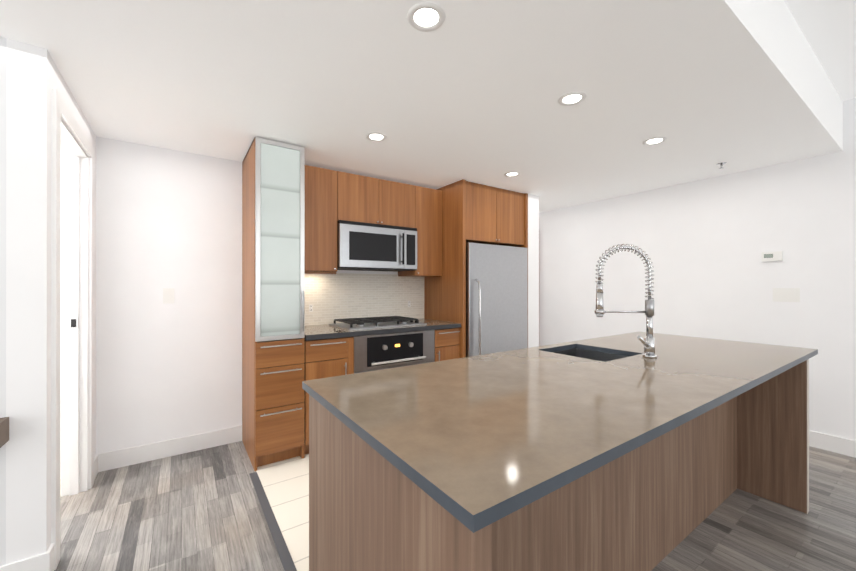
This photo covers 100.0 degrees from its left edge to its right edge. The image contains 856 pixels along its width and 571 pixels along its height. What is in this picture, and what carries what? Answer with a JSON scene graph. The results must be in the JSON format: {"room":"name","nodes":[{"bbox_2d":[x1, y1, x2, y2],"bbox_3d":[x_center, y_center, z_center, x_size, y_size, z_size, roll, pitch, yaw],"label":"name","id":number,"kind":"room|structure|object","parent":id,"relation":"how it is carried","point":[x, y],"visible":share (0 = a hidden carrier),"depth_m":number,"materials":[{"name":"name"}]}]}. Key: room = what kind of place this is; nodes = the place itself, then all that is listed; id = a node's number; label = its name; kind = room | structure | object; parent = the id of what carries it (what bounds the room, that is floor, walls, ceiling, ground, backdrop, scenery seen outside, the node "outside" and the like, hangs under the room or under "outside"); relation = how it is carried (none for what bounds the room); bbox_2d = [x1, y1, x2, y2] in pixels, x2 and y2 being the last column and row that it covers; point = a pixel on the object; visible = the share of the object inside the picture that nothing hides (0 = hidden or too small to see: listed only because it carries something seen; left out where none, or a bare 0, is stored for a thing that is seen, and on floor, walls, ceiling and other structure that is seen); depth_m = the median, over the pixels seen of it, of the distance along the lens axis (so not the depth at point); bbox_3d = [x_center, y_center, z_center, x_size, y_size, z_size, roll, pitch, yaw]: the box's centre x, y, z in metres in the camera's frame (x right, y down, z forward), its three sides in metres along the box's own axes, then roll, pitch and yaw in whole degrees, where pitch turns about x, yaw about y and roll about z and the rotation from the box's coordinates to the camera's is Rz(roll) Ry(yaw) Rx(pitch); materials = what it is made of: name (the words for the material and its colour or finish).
{"room":"kitchen","nodes":[
{"label":"kitchen","id":0,"kind":"room"},
{"bbox_2d":[0,37,5,565],"bbox_3d":[-2.799,-0.103,0.891,2.390,2.800,0.140,0,0,-35],"label":"wall","id":1,"kind":"structure","parent":0,"point":[3,292],"depth_m":1.51,"materials":[{"name":"paint"}]},
{"bbox_2d":[0,417,8,447],"bbox_3d":[-2.274,0.603,1.106,1.300,0.100,0.099,0,0,-35],"label":"ledge shelf","id":2,"kind":"object","parent":1,"relation":"attached to","point":[4,430],"visible":1,"depth_m":1.47,"materials":[{"name":"brown wood"}]},
{"bbox_2d":[0,543,54,570],"bbox_3d":[-2.705,1.235,0.869,2.522,0.125,0.022,0,0,-35],"label":"baseboard","id":3,"kind":"structure","parent":1,"relation":"attached to","point":[45,561],"depth_m":1.55,"materials":[{"name":"paint"}]},
{"bbox_2d":[6,38,95,563],"bbox_3d":[-2.043,-0.101,2.006,0.120,2.800,1.120,0,0,-35],"label":"wall","id":4,"kind":"structure","parent":0,"point":[34,76],"depth_m":1.55,"materials":[{"name":"paint"}]},
{"bbox_2d":[51,89,93,569],"bbox_3d":[-2.003,0.201,1.961,0.136,2.195,0.870,0,0,-35],"label":"door frame","id":5,"kind":"structure","parent":4,"relation":"attached to","point":[72,286],"depth_m":2.22,"materials":[{"name":"paint"}]},
{"bbox_2d":[60,136,397,478],"bbox_3d":[-1.819,-0.100,2.914,6.540,2.800,0.120,0,0,-35],"label":"wall","id":6,"kind":"structure","parent":0,"point":[167,218],"depth_m":2.72,"materials":[{"name":"paint"}]},
{"bbox_2d":[94,425,241,476],"bbox_3d":[-1.934,1.237,2.753,0.910,0.125,0.012,0,0,-35],"label":"baseboard","id":7,"kind":"structure","parent":6,"relation":"attached to","point":[110,460],"depth_m":2.71,"materials":[{"name":"paint"}]},
{"bbox_2d":[163,288,173,303],"bbox_3d":[-1.971,0.079,2.730,0.070,0.115,0.008,0,0,-35],"label":"light switch","id":8,"kind":"object","parent":6,"relation":"attached to","point":[168,295],"visible":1,"depth_m":2.73,"materials":[{"name":"white plastic"}]},
{"bbox_2d":[305,165,340,272],"bbox_3d":[-1.032,-0.560,3.169,0.357,0.880,0.348,0,0,-35],"label":"upper cabinet","id":9,"kind":"object","parent":6,"relation":"attached to","point":[332,197],"depth_m":3.05,"materials":[{"name":"brown wood"}]},
{"bbox_2d":[341,172,380,223],"bbox_3d":[-0.721,-0.785,3.384,0.400,0.430,0.348,0,0,-35],"label":"upper cabinet","id":10,"kind":"object","parent":6,"relation":"attached to","point":[360,195],"depth_m":3.25,"materials":[{"name":"brown wood"}]},
{"bbox_2d":[337,220,416,271],"bbox_3d":[-0.529,-0.358,3.457,0.794,0.416,0.430,0,0,-35],"label":"microwave","id":11,"kind":"object","parent":10,"relation":"attached to","point":[362,246],"visible":0.98,"depth_m":3.29,"materials":[{"name":"silver metal"}]},
{"bbox_2d":[305,273,423,325],"bbox_3d":[-0.661,0.125,3.633,1.502,0.490,0.008,0,0,-35],"label":"tile backsplash","id":12,"kind":"structure","parent":6,"relation":"attached to","point":[330,298],"depth_m":3.62,"materials":[{"name":"beige tile"}]},
{"bbox_2d":[381,179,416,227],"bbox_3d":[-0.391,-0.785,3.611,0.400,0.430,0.348,0,0,-35],"label":"upper cabinet","id":13,"kind":"object","parent":6,"relation":"attached to","point":[398,200],"depth_m":3.47,"materials":[{"name":"brown wood"}]},
{"bbox_2d":[398,186,441,276],"bbox_3d":[-0.087,-0.549,3.820,0.338,0.900,0.348,0,0,-35],"label":"upper cabinet","id":14,"kind":"object","parent":6,"relation":"attached to","point":[429,201],"depth_m":3.68,"materials":[{"name":"brown wood"}]},
{"bbox_2d":[0,0,842,212],"bbox_3d":[-1.356,-1.295,3.037,7.440,0.510,5.605,0,0,-35],"label":"ceiling","id":15,"kind":"structure","parent":0,"point":[473,91],"depth_m":1.88,"materials":[{"name":"paint"}]},
{"bbox_2d":[365,132,386,141],"bbox_3d":[-0.362,-1.038,2.510,0.150,0.006,0.150,0,0,-35],"label":"recessed light","id":16,"kind":"object","parent":15,"relation":"in","point":[375,136],"visible":1,"depth_m":2.50,"materials":[{"name":"paint"}]},
{"bbox_2d":[407,2,445,31],"bbox_3d":[-0.006,-1.039,1.395,0.150,0.006,0.150,0,0,-35],"label":"recessed light","id":17,"kind":"object","parent":15,"relation":"in","point":[425,16],"visible":1,"depth_m":1.39,"materials":[{"name":"paint"}]},
{"bbox_2d":[504,171,519,176],"bbox_3d":[0.785,-1.037,3.348,0.150,0.006,0.150,0,0,-35],"label":"recessed light","id":18,"kind":"object","parent":15,"relation":"in","point":[511,174],"visible":0.98,"depth_m":3.35,"materials":[{"name":"paint"}]},
{"bbox_2d":[558,91,586,105],"bbox_3d":[0.803,-1.038,2.000,0.150,0.006,0.150,0,0,-35],"label":"recessed light","id":19,"kind":"object","parent":15,"relation":"in","point":[572,98],"visible":1,"depth_m":2.00,"materials":[{"name":"paint"}]},
{"bbox_2d":[643,136,666,144],"bbox_3d":[1.629,-1.038,2.581,0.150,0.006,0.150,0,0,-35],"label":"recessed light","id":20,"kind":"object","parent":15,"relation":"in","point":[654,140],"visible":1,"depth_m":2.57,"materials":[{"name":"paint"}]},
{"bbox_2d":[716,162,726,168],"bbox_3d":[2.501,-1.018,3.061,0.070,0.042,0.070,0,0,-35],"label":"sprinkler","id":21,"kind":"object","parent":15,"relation":"attached to","point":[721,164],"visible":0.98,"depth_m":3.05,"materials":[{"name":"silver metal"}]},
{"bbox_2d":[54,441,855,570],"bbox_3d":[-0.155,1.348,1.290,7.440,0.100,9.840,0,0,-35],"label":"floor","id":22,"kind":"structure","parent":0,"point":[200,510],"depth_m":1.94,"materials":[{"name":"grey wood"}]},
{"bbox_2d":[249,472,296,570],"bbox_3d":[-0.656,1.295,1.679,0.045,0.006,1.950,0,0,-35],"label":"floor strip","id":23,"kind":"object","parent":22,"relation":"on","point":[286,559],"visible":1,"depth_m":1.93,"materials":[{"name":"grey metal"}]},
{"bbox_2d":[256,454,308,570],"bbox_3d":[0.225,1.297,2.669,2.530,0.004,2.580,0,0,-35],"label":"tile floor","id":24,"kind":"structure","parent":22,"relation":"on","point":[285,484],"depth_m":2.17,"materials":[{"name":"beige tile"}]},
{"bbox_2d":[242,137,304,470],"bbox_3d":[-1.230,0.131,2.835,0.340,2.337,0.674,0,0,-35],"label":"tall cabinet","id":25,"kind":"object","parent":24,"relation":"on","point":[273,286],"visible":1,"depth_m":2.60,"materials":[{"name":"brown wood"}]},
{"bbox_2d":[304,338,353,454],"bbox_3d":[-0.939,0.856,3.056,0.384,0.888,0.639,0,0,-35],"label":"base cabinet","id":26,"kind":"object","parent":24,"relation":"on","point":[329,350],"depth_m":2.77,"materials":[{"name":"brown wood"}]},
{"bbox_2d":[304,318,459,341],"bbox_3d":[-0.476,0.390,3.363,1.495,0.040,0.659,0,0,-35],"label":"countertop","id":27,"kind":"structure","parent":26,"relation":"on","point":[312,333],"depth_m":3.05,"materials":[{"name":"grey stone"}]},
{"bbox_2d":[329,316,426,329],"bbox_3d":[-0.469,0.341,3.360,0.770,0.057,0.495,0,0,-35],"label":"cooktop","id":28,"kind":"object","parent":27,"relation":"in","point":[371,323],"visible":1,"depth_m":3.25,"materials":[{"name":"silver metal"}]},
{"bbox_2d":[354,330,434,373],"bbox_3d":[-0.426,0.806,3.360,0.797,0.784,0.683,0,0,-35],"label":"oven","id":29,"kind":"object","parent":27,"relation":"in","point":[381,351],"visible":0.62,"depth_m":3.10,"materials":[{"name":"silver metal"}]},
{"bbox_2d":[412,326,460,361],"bbox_3d":[0.008,0.856,3.709,0.305,0.888,0.639,0,0,-35],"label":"base cabinet","id":30,"kind":"object","parent":24,"relation":"on","point":[447,347],"depth_m":3.44,"materials":[{"name":"brown wood"}]},
{"bbox_2d":[424,179,527,357],"bbox_3d":[0.542,0.132,4.052,0.955,2.337,0.678,0,0,-35],"label":"cabinet","id":31,"kind":"object","parent":24,"relation":"on","point":[472,212],"visible":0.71,"depth_m":3.71,"materials":[{"name":"brown wood"}]},
{"bbox_2d":[466,243,527,356],"bbox_3d":[0.580,0.441,3.997,0.856,1.720,0.756,0,0,-35],"label":"fridge","id":32,"kind":"object","parent":24,"relation":"on","point":[496,301],"visible":0.35,"depth_m":3.71,"materials":[{"name":"silver metal"}]},
{"bbox_2d":[309,348,808,570],"bbox_3d":[0.869,0.848,1.716,2.570,0.902,0.940,0,0,-35],"label":"kitchen island","id":33,"kind":"object","parent":22,"relation":"on","point":[648,450],"depth_m":1.37,"materials":[{"name":"wood"}]},
{"bbox_2d":[302,332,817,535],"bbox_3d":[0.886,0.383,1.728,2.650,0.028,0.980,0,0,-35],"label":"island countertop","id":34,"kind":"structure","parent":33,"relation":"on","point":[485,438],"depth_m":1.10,"materials":[{"name":"beige stone"}]},
{"bbox_2d":[595,244,656,357],"bbox_3d":[1.023,0.076,1.857,0.252,0.585,0.213,0,0,-35],"label":"faucet","id":35,"kind":"object","parent":34,"relation":"on","point":[648,341],"depth_m":1.85,"materials":[{"name":"silver metal"}]},
{"bbox_2d":[528,194,538,347],"bbox_3d":[1.016,-0.099,4.387,0.200,2.800,0.670,0,0,-35],"label":"wall","id":36,"kind":"structure","parent":0,"point":[533,270],"depth_m":4.11,"materials":[{"name":"paint"}]},
{"bbox_2d":[539,98,855,440],"bbox_3d":[2.894,-0.100,3.318,0.120,2.800,9.720,0,0,-35],"label":"wall","id":37,"kind":"structure","parent":0,"point":[703,244],"depth_m":3.32,"materials":[{"name":"paint"}]},
{"bbox_2d":[762,251,782,261],"bbox_3d":[2.962,-0.250,3.092,0.023,0.080,0.130,0,0,-35],"label":"thermostat","id":38,"kind":"object","parent":37,"relation":"attached to","point":[773,256],"visible":1,"depth_m":3.08,"materials":[{"name":"white plastic"}]},
{"bbox_2d":[773,288,799,301],"bbox_3d":[3.016,0.080,3.026,0.008,0.116,0.164,0,0,-35],"label":"light switch","id":39,"kind":"object","parent":37,"relation":"attached to","point":[786,294],"visible":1,"depth_m":3.02,"materials":[{"name":"white plastic"}]},
{"bbox_2d":[809,430,855,457],"bbox_3d":[2.805,1.238,3.328,0.012,0.125,9.600,0,0,-35],"label":"baseboard","id":40,"kind":"structure","parent":37,"relation":"attached to","point":[844,446],"depth_m":2.80,"materials":[{"name":"paint"}]},
{"bbox_2d":[784,0,855,100],"bbox_3d":[1.435,-1.490,-1.015,7.440,0.130,4.235,0,0,-35],"label":"ceiling","id":41,"kind":"structure","parent":0,"point":[828,28],"depth_m":2.03,"materials":[{"name":"paint"}]}
]}

